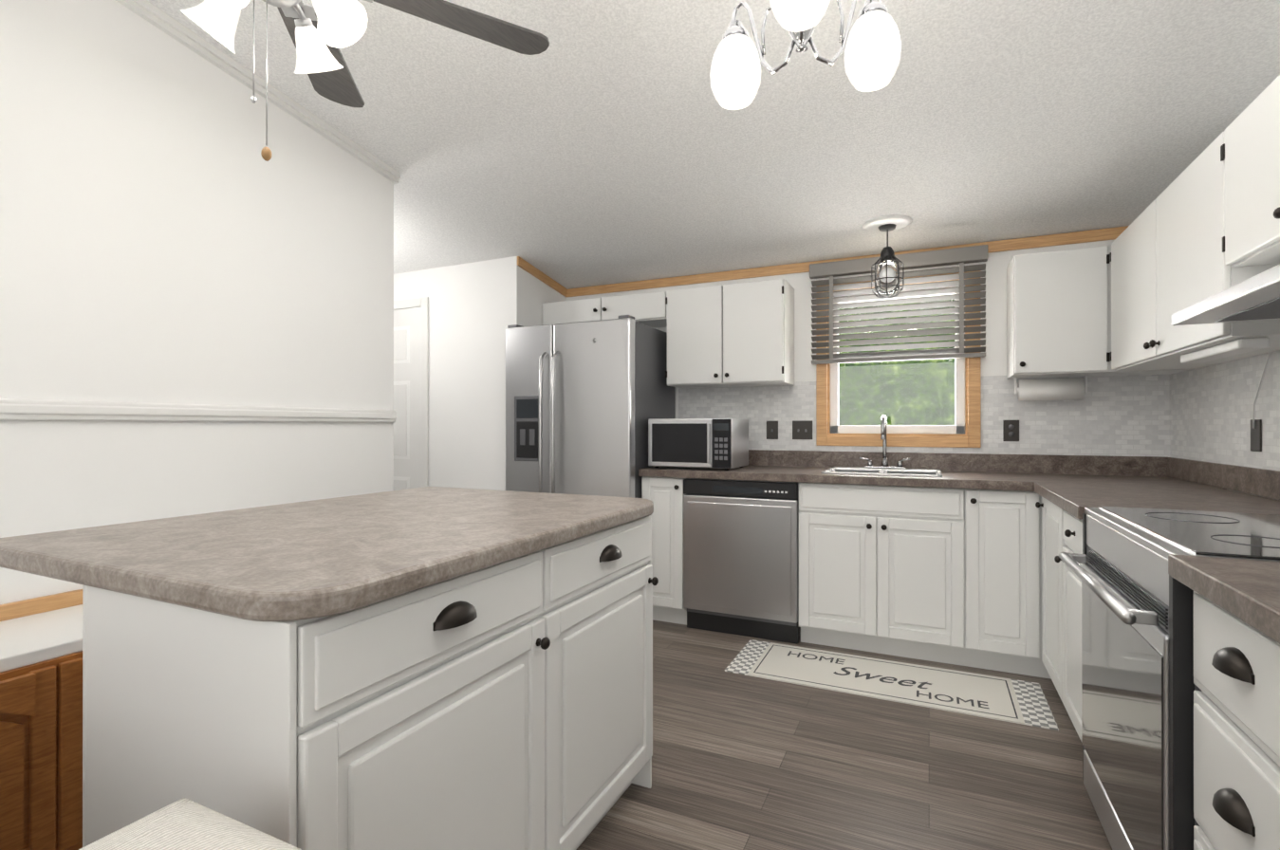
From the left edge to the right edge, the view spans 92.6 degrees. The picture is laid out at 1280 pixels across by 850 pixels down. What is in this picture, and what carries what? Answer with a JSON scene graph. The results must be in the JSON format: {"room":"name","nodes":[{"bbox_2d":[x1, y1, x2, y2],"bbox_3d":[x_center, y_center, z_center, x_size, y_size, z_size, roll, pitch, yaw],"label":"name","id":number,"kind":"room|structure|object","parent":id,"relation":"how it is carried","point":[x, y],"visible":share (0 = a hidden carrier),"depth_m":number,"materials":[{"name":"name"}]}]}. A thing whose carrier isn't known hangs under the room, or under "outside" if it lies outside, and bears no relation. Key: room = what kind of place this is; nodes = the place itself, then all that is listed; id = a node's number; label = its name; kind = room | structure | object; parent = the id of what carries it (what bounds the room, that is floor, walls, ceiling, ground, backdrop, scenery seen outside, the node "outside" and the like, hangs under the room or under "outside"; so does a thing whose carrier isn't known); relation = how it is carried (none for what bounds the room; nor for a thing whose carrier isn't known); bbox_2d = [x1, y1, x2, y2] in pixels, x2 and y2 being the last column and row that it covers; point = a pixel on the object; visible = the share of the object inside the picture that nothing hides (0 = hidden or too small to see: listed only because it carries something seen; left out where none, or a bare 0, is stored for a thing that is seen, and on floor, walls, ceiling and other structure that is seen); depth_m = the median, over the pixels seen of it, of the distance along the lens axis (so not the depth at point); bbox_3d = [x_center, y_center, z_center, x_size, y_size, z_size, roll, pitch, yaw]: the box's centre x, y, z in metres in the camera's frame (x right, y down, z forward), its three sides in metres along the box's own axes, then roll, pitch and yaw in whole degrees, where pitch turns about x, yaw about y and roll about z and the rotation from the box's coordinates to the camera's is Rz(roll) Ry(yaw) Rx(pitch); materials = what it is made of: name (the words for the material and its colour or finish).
{"room":"kitchen","nodes":[
{"label":"kitchen","id":0,"kind":"room"},
{"bbox_2d":[18,608,82,642],"bbox_3d":[-1.530,0.890,1.990,0.466,0.564,0.834,0,0,25],"label":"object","id":1,"kind":"object","parent":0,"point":[65,624],"depth_m":1.75,"materials":[{"name":"laminate"}]},
{"bbox_2d":[0,0,566,604],"bbox_3d":[-2.030,-0.477,1.606,0.100,3.299,6.680,0,0,25],"label":"wall","id":2,"kind":"structure","parent":0,"point":[169,233],"depth_m":2.20,"materials":[{"name":"white paint"}]},
{"bbox_2d":[0,398,396,422],"bbox_3d":[-2.322,-0.049,0.837,0.028,0.062,5.040,0,0,25],"label":"trim","id":3,"kind":"structure","parent":2,"relation":"attached to","point":[12,409],"depth_m":2.19,"materials":[{"name":"white paint"}]},
{"bbox_2d":[115,0,400,184],"bbox_3d":[-2.368,-1.669,0.868,0.146,0.857,5.052,0,0,25],"label":"crown molding","id":4,"kind":"structure","parent":2,"relation":"attached to","point":[165,23],"depth_m":2.44,"materials":[{"name":"white paint"}]},
{"bbox_2d":[393,256,525,490],"bbox_3d":[-2.031,0.015,4.681,2.730,2.328,0.100,0,0,25],"label":"wall","id":5,"kind":"structure","parent":0,"point":[476,309],"depth_m":4.23,"materials":[{"name":"white paint"}]},
{"bbox_2d":[393,296,428,490],"bbox_3d":[-1.949,0.131,4.538,0.930,2.095,0.086,0,0,25],"label":"hall door","id":6,"kind":"structure","parent":5,"relation":"in","point":[411,396],"depth_m":4.44,"materials":[{"name":"white paint"}]},
{"bbox_2d":[517,225,1128,297],"bbox_3d":[0.926,-1.041,3.567,3.570,0.158,0.609,0,0,25],"label":"trim","id":7,"kind":"structure","parent":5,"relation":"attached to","point":[1085,236],"depth_m":3.92,"materials":[{"name":"brown wood"}]},
{"bbox_2d":[147,0,1279,289],"bbox_3d":[-1.472,-1.597,1.456,6.500,1.201,6.880,0,0,25],"label":"ceiling","id":8,"kind":"structure","parent":0,"point":[599,142],"depth_m":2.54,"materials":[{"name":"white paint"}]},
{"bbox_2d":[179,0,549,161],"bbox_3d":[-0.915,-1.091,1.464,1.380,0.918,1.340,0,0,25],"label":"ceiling fan","id":9,"kind":"object","parent":8,"relation":"hanging from","point":[321,32],"visible":1,"depth_m":1.65,"materials":[{"name":"silver metal"}]},
{"bbox_2d":[709,0,901,110],"bbox_3d":[0.405,-1.173,1.632,0.525,0.426,0.508,0,0,25],"label":"chandelier","id":10,"kind":"object","parent":8,"relation":"hanging from","point":[872,41],"visible":1,"depth_m":1.69,"materials":[{"name":"white glass"}]},
{"bbox_2d":[862,214,912,298],"bbox_3d":[1.324,-0.882,3.274,0.250,0.410,0.250,0,0,25],"label":"light","id":11,"kind":"object","parent":8,"relation":"hanging from","point":[886,280],"visible":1,"depth_m":3.24,"materials":[{"name":"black metal"}]},
{"bbox_2d":[566,239,1115,418],"bbox_3d":[-0.111,0.063,4.448,6.400,2.230,0.100,0,0,25],"label":"wall","id":12,"kind":"structure","parent":0,"point":[993,361],"depth_m":3.45,"materials":[{"name":"white paint"}]},
{"bbox_2d":[542,278,794,388],"bbox_3d":[0.138,-0.558,4.079,1.697,0.610,0.344,0,0,25],"label":"upper cabinet","id":13,"kind":"object","parent":12,"relation":"attached to","point":[736,335],"visible":0.94,"depth_m":3.78,"materials":[{"name":"white paint"}]},
{"bbox_2d":[816,270,981,447],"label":"window","id":14,"kind":"structure","parent":12,"relation":"in","point":[964,431],"depth_m":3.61,"materials":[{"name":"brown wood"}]},
{"bbox_2d":[809,244,988,364],"bbox_3d":[1.485,-0.683,3.579,0.960,0.612,0.061,0,0,25],"label":"window blinds","id":15,"kind":"object","parent":14,"relation":"attached to","point":[960,256],"visible":0.88,"depth_m":3.55,"materials":[{"name":"grey"}]},
{"bbox_2d":[678,374,1168,457],"bbox_3d":[1.458,-0.079,3.649,2.640,0.510,0.004,0,0,25],"label":"tile backsplash","id":16,"kind":"structure","parent":12,"relation":"attached to","point":[1118,416],"depth_m":3.34,"materials":[{"name":"tile"}]},
{"bbox_2d":[766,421,778,439],"bbox_3d":[0.848,0.032,3.926,0.075,0.118,0.014,0,0,25],"label":"switch plate","id":17,"kind":"object","parent":16,"relation":"attached to","point":[771,430],"visible":1,"depth_m":3.93,"materials":[{"name":"grey"}]},
{"bbox_2d":[792,420,812,439],"bbox_3d":[1.020,0.032,3.845,0.125,0.118,0.014,0,0,25],"label":"switch plate","id":18,"kind":"object","parent":16,"relation":"attached to","point":[802,429],"visible":1,"depth_m":3.85,"materials":[{"name":"grey"}]},
{"bbox_2d":[1002,420,1019,441],"bbox_3d":[2.043,0.031,3.365,0.075,0.118,0.008,0,0,25],"label":"outlet","id":19,"kind":"object","parent":16,"relation":"attached to","point":[1011,430],"visible":1,"depth_m":3.36,"materials":[{"name":"grey"}]},
{"bbox_2d":[748,449,1167,476],"bbox_3d":[1.464,0.217,3.634,2.643,0.110,0.014,0,0,25],"label":"backsplash","id":20,"kind":"structure","parent":12,"relation":"attached to","point":[864,461],"depth_m":3.43,"materials":[{"name":"brown laminate"}]},
{"bbox_2d":[1006,244,1191,378],"bbox_3d":[2.273,-0.560,3.070,0.709,0.610,0.344,0,0,25],"label":"upper cabinet","id":21,"kind":"object","parent":12,"relation":"attached to","point":[1058,313],"visible":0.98,"depth_m":3.01,"materials":[{"name":"white paint"}]},
{"bbox_2d":[1014,375,1087,400],"bbox_3d":[2.152,-0.192,3.213,0.318,0.123,0.112,0,0,25],"label":"paper towel holder","id":22,"kind":"object","parent":21,"relation":"attached to","point":[1056,389],"visible":0.98,"depth_m":3.17,"materials":[{"name":"white paper"}]},
{"bbox_2d":[1167,457,1279,499],"bbox_3d":[2.317,0.209,2.359,0.014,0.099,1.560,0,0,25],"label":"backsplash","id":23,"kind":"structure","parent":12,"relation":"attached to","point":[1253,481],"depth_m":2.43,"materials":[{"name":"brown laminate"}]},
{"bbox_2d":[1168,350,1279,470],"bbox_3d":[2.066,-0.083,1.804,0.003,0.510,2.820,0,0,25],"label":"tile backsplash","id":24,"kind":"structure","parent":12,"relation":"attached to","point":[1203,414],"depth_m":2.49,"materials":[{"name":"tile"}]},
{"bbox_2d":[1250,352,1271,451],"bbox_3d":[2.253,-0.081,2.222,0.015,0.356,0.160,0,0,25],"label":"electrical outlet plate","id":25,"kind":"object","parent":24,"relation":"attached to","point":[1255,435],"visible":1,"depth_m":2.24,"materials":[{"name":"grey plastic"}]},
{"bbox_2d":[576,619,1112,849],"bbox_3d":[-1.472,1.202,1.450,6.500,0.060,6.880,0,0,25],"label":"floor","id":26,"kind":"structure","parent":0,"point":[741,762],"depth_m":2.07,"materials":[{"name":"wood"}]},
{"bbox_2d":[0,623,82,849],"bbox_3d":[-1.851,0.889,1.309,0.466,0.564,0.888,0,0,25],"label":"base cabinet","id":27,"kind":"object","parent":26,"relation":"on","point":[41,723],"depth_m":1.55,"materials":[{"name":"brown wood"}]},
{"bbox_2d":[78,797,301,849],"bbox_3d":[-0.501,0.810,0.555,0.402,0.723,0.402,0,0,25],"label":"bar stool","id":28,"kind":"object","parent":26,"relation":"on","point":[183,824],"visible":1,"depth_m":0.68,"materials":[{"name":"white fabric"}]},
{"bbox_2d":[82,509,658,849],"bbox_3d":[-0.464,0.726,1.532,0.607,0.890,1.244,0,0,25],"label":"kitchen island","id":29,"kind":"object","parent":26,"relation":"on","point":[438,669],"depth_m":1.07,"materials":[{"name":"white paint"}]},
{"bbox_2d":[0,486,653,634],"bbox_3d":[-0.649,0.261,1.618,1.005,0.042,1.286,0,0,25],"label":"island countertop","id":30,"kind":"structure","parent":29,"relation":"on","point":[273,567],"depth_m":1.19,"materials":[{"name":"beige laminate"}]},
{"bbox_2d":[505,315,675,498],"bbox_3d":[-0.325,0.268,4.017,0.896,1.818,0.781,0,0,25],"label":"refrigerator","id":31,"kind":"object","parent":26,"relation":"on","point":[585,401],"visible":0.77,"depth_m":3.71,"materials":[{"name":"grey metal"}]},
{"bbox_2d":[641,476,686,625],"bbox_3d":[0.259,0.740,3.861,0.270,0.875,0.618,0,0,25],"label":"base cabinet","id":32,"kind":"object","parent":26,"relation":"on","point":[666,492],"depth_m":3.57,"materials":[{"name":"white paint"}]},
{"bbox_2d":[638,464,839,483],"bbox_3d":[0.605,0.282,3.681,1.050,0.040,0.634,0,0,25],"label":"countertop","id":33,"kind":"structure","parent":32,"relation":"on","point":[799,473],"depth_m":3.44,"materials":[{"name":"brown laminate"}]},
{"bbox_2d":[648,418,748,470],"bbox_3d":[0.356,0.111,3.728,0.520,0.299,0.402,0,0,25],"label":"microwave","id":34,"kind":"object","parent":33,"relation":"on","point":[715,443],"visible":1,"depth_m":3.57,"materials":[{"name":"silver metal"}]},
{"bbox_2d":[683,478,798,644],"bbox_3d":[0.661,0.742,3.635,0.644,0.868,0.588,0,0,25],"label":"dishwasher","id":35,"kind":"object","parent":26,"relation":"on","point":[740,557],"visible":1,"depth_m":3.37,"materials":[{"name":"grey metal"}]},
{"bbox_2d":[797,495,968,667],"bbox_3d":[1.324,0.816,3.358,0.785,0.720,0.618,0,0,25],"label":"base cabinet","id":36,"kind":"object","parent":26,"relation":"on","point":[936,557],"depth_m":3.07,"materials":[{"name":"white paint"}]},
{"bbox_2d":[724,639,1058,730],"bbox_3d":[1.104,1.170,2.840,1.330,0.008,0.465,0,0,25],"label":"kitchen mat","id":37,"kind":"object","parent":26,"relation":"on","point":[1016,701],"visible":1,"depth_m":2.78,"materials":[{"name":"white fabric"}]},
{"bbox_2d":[946,487,1044,677],"bbox_3d":[1.790,0.738,3.138,0.364,0.875,0.618,0,0,25],"label":"base cabinet","id":38,"kind":"object","parent":26,"relation":"on","point":[1006,614],"depth_m":2.85,"materials":[{"name":"white paint"}]},
{"bbox_2d":[934,468,1225,491],"bbox_3d":[2.045,0.280,3.000,1.056,0.040,0.634,0,0,25],"label":"countertop","id":39,"kind":"structure","parent":38,"relation":"on","point":[946,477],"depth_m":2.90,"materials":[{"name":"brown laminate"}]},
{"bbox_2d":[821,465,942,508],"bbox_3d":[1.333,0.333,3.361,0.580,0.167,0.450,0,0,25],"label":"sink","id":40,"kind":"object","parent":39,"relation":"in","point":[882,471],"depth_m":3.40,"materials":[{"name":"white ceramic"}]},
{"bbox_2d":[1038,495,1053,682],"bbox_3d":[1.978,0.736,2.386,0.618,0.875,0.519,0,0,25],"label":"base cabinet","id":41,"kind":"object","parent":26,"relation":"on","point":[1047,507],"depth_m":2.62,"materials":[{"name":"white paint"}]},
{"bbox_2d":[1044,667,1050,678],"bbox_3d":[2.215,0.738,2.937,0.695,0.875,0.618,0,0,25],"label":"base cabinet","id":42,"kind":"object","parent":26,"relation":"on","point":[1047,676],"depth_m":2.84,"materials":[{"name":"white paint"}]},
{"bbox_2d":[1053,502,1082,741],"bbox_3d":[1.807,0.735,2.024,0.618,0.875,0.520,0,0,25],"label":"base cabinet","id":43,"kind":"object","parent":26,"relation":"on","point":[1067,529],"depth_m":2.24,"materials":[{"name":"white paint"}]},
{"bbox_2d":[1034,482,1279,521],"bbox_3d":[1.884,0.278,2.213,0.644,0.040,0.926,0,0,25],"label":"countertop","id":44,"kind":"structure","parent":43,"relation":"on","point":[1073,498],"depth_m":2.15,"materials":[{"name":"brown laminate"}]},
{"bbox_2d":[1058,506,1279,849],"bbox_3d":[1.479,0.711,1.449,0.703,0.922,0.790,0,0,25],"label":"range","id":45,"kind":"object","parent":26,"relation":"on","point":[1139,687],"visible":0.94,"depth_m":1.42,"materials":[{"name":"grey"}]},
{"bbox_2d":[1168,554,1279,849],"bbox_3d":[1.424,0.664,1.233,0.666,1.015,1.237,0,0,25],"label":"base cabinet","id":46,"kind":"object","parent":26,"relation":"on","point":[1236,705],"visible":1,"depth_m":1.01,"materials":[{"name":"white paint"}]},
{"bbox_3d":[1.288,-0.481,0.038,0.100,3.299,6.680,0,0,25],"label":"wall","id":47,"kind":"structure","parent":0,"visible":0},
{"bbox_2d":[1109,204,1235,371],"bbox_3d":[2.237,-0.561,2.543,0.314,0.610,0.640,0,0,25],"label":"upper cabinet","id":48,"kind":"object","parent":47,"relation":"attached to","point":[1130,254],"depth_m":2.60,"materials":[{"name":"white paint"}]},
{"bbox_2d":[1150,135,1279,363],"bbox_3d":[1.974,-0.562,1.987,0.314,0.610,0.590,0,0,25],"label":"upper cabinet","id":49,"kind":"object","parent":47,"relation":"attached to","point":[1205,224],"depth_m":2.02,"materials":[{"name":"white paint"}]},
{"bbox_2d":[1180,337,1269,363],"bbox_3d":[1.905,-0.241,2.008,0.070,0.031,0.470,0,0,25],"label":"under-cabinet light","id":50,"kind":"object","parent":49,"relation":"attached to","point":[1238,346],"visible":1,"depth_m":1.91,"materials":[{"name":"white plastic"}]},
{"bbox_2d":[1219,74,1279,272],"bbox_3d":[1.761,-0.663,1.538,0.314,0.410,0.403,0,0,25],"label":"upper cabinet","id":51,"kind":"object","parent":47,"relation":"attached to","point":[1250,146],"depth_m":1.64,"materials":[{"name":"white paint"}]},
{"bbox_2d":[1171,264,1279,325],"bbox_3d":[1.623,-0.374,1.383,0.442,0.159,0.780,0,0,25],"label":"range hood","id":52,"kind":"object","parent":51,"relation":"attached to","point":[1254,298],"visible":1,"depth_m":1.54,"materials":[{"name":"white metal"}]}
]}

